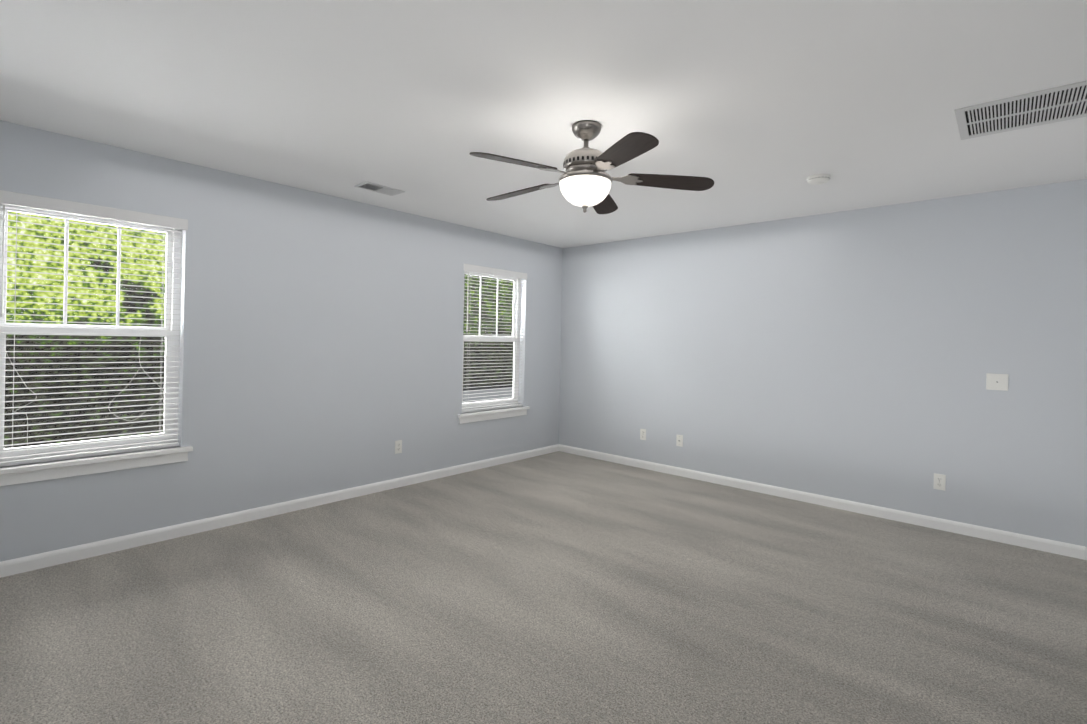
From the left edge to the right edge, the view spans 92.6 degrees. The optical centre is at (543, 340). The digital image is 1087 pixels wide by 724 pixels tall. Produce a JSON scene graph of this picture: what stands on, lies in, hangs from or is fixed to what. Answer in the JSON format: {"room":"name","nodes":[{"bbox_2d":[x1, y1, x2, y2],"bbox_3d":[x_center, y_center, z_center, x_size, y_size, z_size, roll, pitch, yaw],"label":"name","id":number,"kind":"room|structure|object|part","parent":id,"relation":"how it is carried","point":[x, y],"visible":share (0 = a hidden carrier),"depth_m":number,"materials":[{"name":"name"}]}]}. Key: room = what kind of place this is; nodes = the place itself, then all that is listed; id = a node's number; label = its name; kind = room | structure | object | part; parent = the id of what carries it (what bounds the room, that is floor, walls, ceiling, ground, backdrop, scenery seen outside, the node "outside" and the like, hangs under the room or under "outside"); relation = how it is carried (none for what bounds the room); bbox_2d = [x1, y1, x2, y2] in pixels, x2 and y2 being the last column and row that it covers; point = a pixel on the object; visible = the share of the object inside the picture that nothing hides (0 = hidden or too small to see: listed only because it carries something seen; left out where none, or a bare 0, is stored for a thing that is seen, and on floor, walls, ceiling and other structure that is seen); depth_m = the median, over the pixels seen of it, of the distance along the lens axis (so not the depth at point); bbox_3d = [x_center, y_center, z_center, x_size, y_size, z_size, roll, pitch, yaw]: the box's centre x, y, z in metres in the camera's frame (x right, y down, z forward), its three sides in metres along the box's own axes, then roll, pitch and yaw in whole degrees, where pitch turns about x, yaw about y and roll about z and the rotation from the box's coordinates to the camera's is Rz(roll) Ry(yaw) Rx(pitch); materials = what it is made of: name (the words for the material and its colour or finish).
{"room":"empty bedroom","nodes":[
{"label":"empty bedroom","id":0,"kind":"room"},
{"bbox_2d":[0,120,562,561],"bbox_3d":[-1.613,0.074,4.329,0.150,2.440,5.600,1,0,42],"label":"wall","id":1,"kind":"structure","parent":0,"point":[321,343],"depth_m":3.89,"materials":[{"name":"paint"}]},
{"bbox_2d":[0,204,182,466],"bbox_3d":[-2.700,-0.051,3.113,0.115,1.477,0.880,1,0,42],"label":"window","id":2,"kind":"structure","parent":1,"relation":"in","point":[172,309],"depth_m":3.10,"materials":[{"name":"white plastic"}]},
{"bbox_2d":[0,205,4,316],"bbox_3d":[-2.898,-0.428,2.784,0.011,0.600,0.011,1,0,42],"label":"blind wand","id":3,"kind":"object","parent":2,"relation":"hanging from","point":[2,284],"visible":1,"depth_m":2.78,"materials":[{"name":"white plastic"}]},
{"bbox_2d":[4,335,36,455],"bbox_3d":[-2.869,0.305,2.848,0.002,0.670,0.134,1,0,42],"label":"blind cord","id":4,"kind":"object","parent":2,"relation":"hanging from","point":[23,406],"visible":1,"depth_m":2.87,"materials":[{"name":"white fabric"}]},
{"bbox_3d":[-2.675,-0.049,3.091,0.050,1.471,0.864,1,0,42],"label":"window blind rails","id":5,"kind":"part","parent":2,"relation":"part of","materials":[{"name":"white plastic"}]},
{"bbox_2d":[0,190,187,229],"bbox_3d":[-2.632,-0.761,3.065,0.020,0.070,0.904,1,0,42],"label":"blind valance","id":6,"kind":"object","parent":2,"relation":"attached to","point":[44,203],"visible":1,"depth_m":3.03,"materials":[{"name":"white plastic"}]},
{"bbox_2d":[108,339,163,420],"bbox_3d":[-2.526,0.237,3.230,0.002,0.521,0.275,1,0,42],"label":"blind cord","id":7,"kind":"object","parent":2,"relation":"hanging from","point":[128,384],"visible":1,"depth_m":3.24,"materials":[{"name":"white fabric"}]},
{"bbox_2d":[0,452,187,485],"bbox_3d":[-2.653,0.752,3.057,0.016,0.065,0.950,1,0,42],"label":"apron","id":8,"kind":"object","parent":1,"relation":"attached to","point":[38,475],"depth_m":3.04,"materials":[{"name":"paint"}]},
{"bbox_2d":[0,446,192,474],"bbox_3d":[-2.674,0.704,3.077,0.127,0.030,0.990,1,0,42],"label":"window sill","id":9,"kind":"structure","parent":1,"relation":"attached to","point":[59,464],"depth_m":3.03,"materials":[{"name":"paint"}]},
{"bbox_2d":[0,444,558,577],"bbox_3d":[-1.577,1.254,4.276,0.014,0.082,5.300,1,0,42],"label":"baseboard","id":10,"kind":"structure","parent":1,"relation":"attached to","point":[48,559],"depth_m":3.59,"materials":[{"name":"paint"}]},
{"bbox_2d":[395,440,401,453],"bbox_3d":[-1.284,0.943,4.600,0.008,0.115,0.070,1,0,42],"label":"electrical outlet","id":11,"kind":"object","parent":1,"relation":"attached to","point":[398,446],"visible":1,"depth_m":4.60,"materials":[{"name":"white plastic"}]},
{"bbox_2d":[462,271,523,412],"bbox_3d":[-0.558,-0.009,5.512,0.115,1.477,0.885,1,0,42],"label":"window","id":12,"kind":"structure","parent":1,"relation":"in","point":[515,316],"depth_m":5.55,"materials":[{"name":"white plastic"}]},
{"bbox_2d":[466,272,468,331],"bbox_3d":[-0.757,-0.386,5.181,0.011,0.600,0.011,1,0,42],"label":"blind wand","id":13,"kind":"object","parent":12,"relation":"hanging from","point":[467,306],"visible":1,"depth_m":5.18,"materials":[{"name":"white plastic"}]},
{"bbox_3d":[-0.533,-0.007,5.491,0.050,1.471,0.869,1,0,42],"label":"window blind rails","id":14,"kind":"part","parent":12,"relation":"part of","materials":[{"name":"white plastic"}]},
{"bbox_2d":[464,264,526,279],"bbox_3d":[-0.490,-0.719,5.464,0.020,0.070,0.909,1,0,42],"label":"blind valance","id":15,"kind":"object","parent":12,"relation":"attached to","point":[491,271],"visible":1,"depth_m":5.42,"materials":[{"name":"white plastic"}]},
{"bbox_2d":[459,409,526,423],"bbox_3d":[-0.510,0.793,5.456,0.016,0.065,0.955,1,0,42],"label":"apron","id":16,"kind":"object","parent":1,"relation":"attached to","point":[462,420],"depth_m":5.41,"materials":[{"name":"paint"}]},
{"bbox_2d":[457,406,529,417],"bbox_3d":[-0.532,0.745,5.476,0.127,0.030,0.995,1,0,42],"label":"window sill","id":17,"kind":"structure","parent":1,"relation":"attached to","point":[476,413],"depth_m":5.40,"materials":[{"name":"paint"}]},
{"bbox_2d":[0,451,1086,723],"bbox_3d":[0.542,1.391,2.382,6.000,0.100,5.600,1,0,42],"label":"floor","id":18,"kind":"structure","parent":0,"point":[558,587],"depth_m":2.50,"materials":[{"name":"carpet"}]},
{"bbox_2d":[0,0,1086,247],"bbox_3d":[0.594,-1.148,2.379,6.000,0.100,5.600,1,0,42],"label":"ceiling","id":19,"kind":"structure","parent":0,"point":[758,110],"depth_m":2.35,"materials":[{"name":"paint"}]},
{"bbox_2d":[354,181,404,195],"bbox_3d":[-1.225,-1.132,3.887,0.178,0.011,0.317,1,0,42],"label":"ceiling vent","id":20,"kind":"object","parent":19,"relation":"in","point":[378,188],"visible":1,"depth_m":3.87,"materials":[{"name":"white metal"}]},
{"bbox_2d":[470,120,713,213],"bbox_3d":[0.176,-0.884,2.696,1.244,0.446,1.264,1,0,42],"label":"ceiling fan","id":21,"kind":"object","parent":19,"relation":"hanging from","point":[585,180],"visible":1,"depth_m":2.60,"materials":[{"name":"brown wood"}]},
{"bbox_3d":[-0.137,-0.836,2.425,0.450,0.006,0.136,-3,14,-36],"label":"blade","id":22,"kind":"part","parent":21,"relation":"part of","materials":[{"name":"brown wood"}]},
{"label":"blade","id":23,"kind":"part","parent":21,"relation":"part of","materials":[{"name":"brown wood"}]},
{"bbox_3d":[0.219,-0.931,2.685,0.230,0.098,0.230,1,0,42],"label":"motor","id":24,"kind":"part","parent":21,"relation":"part of","materials":[{"name":"silver metal"}]},
{"bbox_3d":[0.215,-0.757,2.685,0.266,0.127,0.266,1,0,42],"label":"lamp shade","id":25,"kind":"part","parent":21,"relation":"part of","materials":[{"name":"white glass"}]},
{"label":"blade","id":26,"kind":"part","parent":21,"relation":"part of","materials":[{"name":"brown wood"}]},
{"bbox_3d":[0.354,-0.826,2.268,0.136,0.006,0.450,14,-1,-18],"label":"blade","id":27,"kind":"part","parent":21,"relation":"part of","materials":[{"name":"brown wood"}]},
{"bbox_3d":[0.656,-0.820,2.687,0.450,0.006,0.136,4,-12,0],"label":"blade","id":28,"kind":"part","parent":21,"relation":"part of","materials":[{"name":"brown wood"}]},
{"bbox_2d":[807,174,830,184],"bbox_3d":[1.812,-1.054,3.422,0.140,0.041,0.140,1,0,42],"label":"smoke detector","id":29,"kind":"object","parent":19,"relation":"attached to","point":[817,179],"visible":1,"depth_m":3.38,"materials":[{"name":"white plastic"}]},
{"bbox_2d":[954,80,1086,139],"bbox_3d":[2.264,-1.060,2.389,0.560,0.008,0.450,1,0,42],"label":"ceiling vent","id":30,"kind":"object","parent":19,"relation":"in","point":[1053,105],"visible":1,"depth_m":2.40,"materials":[{"name":"white metal"}]},
{"bbox_2d":[559,179,1086,546],"bbox_3d":[2.439,0.158,4.363,5.850,2.440,0.150,1,0,42],"label":"wall","id":31,"kind":"structure","parent":0,"point":[856,355],"depth_m":4.16,"materials":[{"name":"paint"}]},
{"bbox_2d":[640,429,645,439],"bbox_3d":[1.050,0.992,5.482,0.070,0.115,0.008,1,0,42],"label":"electrical outlet","id":32,"kind":"object","parent":31,"relation":"attached to","point":[642,434],"visible":1,"depth_m":5.48,"materials":[{"name":"white plastic"}]},
{"bbox_2d":[676,435,682,446],"bbox_3d":[1.360,1.004,5.200,0.070,0.115,0.016,1,0,42],"label":"outlet","id":33,"kind":"object","parent":31,"relation":"attached to","point":[679,440],"visible":1,"depth_m":5.20,"materials":[{"name":"white plastic"}]},
{"bbox_2d":[559,444,1086,559],"bbox_3d":[1.834,1.324,4.773,4.440,0.082,0.014,1,0,42],"label":"baseboard","id":34,"kind":"structure","parent":31,"relation":"attached to","point":[1042,544],"depth_m":4.13,"materials":[{"name":"paint"}]},
{"bbox_2d":[933,473,945,490],"bbox_3d":[2.912,1.041,3.819,0.070,0.115,0.008,1,0,42],"label":"electrical outlet","id":35,"kind":"object","parent":31,"relation":"attached to","point":[939,481],"visible":1,"depth_m":3.82,"materials":[{"name":"white plastic"}]},
{"bbox_2d":[986,373,1008,390],"bbox_3d":[3.157,0.289,3.613,0.116,0.114,0.009,1,0,42],"label":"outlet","id":36,"kind":"object","parent":31,"relation":"attached to","point":[996,381],"visible":1,"depth_m":3.61,"materials":[{"name":"white plastic"}]},
{"label":"outside","id":37,"kind":"structure","parent":0,"visible":0},
{"bbox_2d":[462,387,511,402],"bbox_3d":[-0.592,0.891,7.894,3.030,0.001,5.800,1,0,42],"label":"roof","id":38,"kind":"structure","parent":37,"point":[498,392],"depth_m":8.47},
{"bbox_2d":[463,383,512,390],"bbox_3d":[-1.658,0.843,8.847,0.170,0.050,5.800,1,0,42],"label":"edge of the roof","id":39,"kind":"object","parent":38,"relation":"on","point":[490,387],"depth_m":9.51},
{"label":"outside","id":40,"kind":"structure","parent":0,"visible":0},
{"bbox_2d":[4,211,512,447],"bbox_3d":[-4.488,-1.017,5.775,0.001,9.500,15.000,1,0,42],"label":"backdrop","id":41,"kind":"structure","parent":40,"point":[498,358],"depth_m":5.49,"materials":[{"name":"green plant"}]}
]}

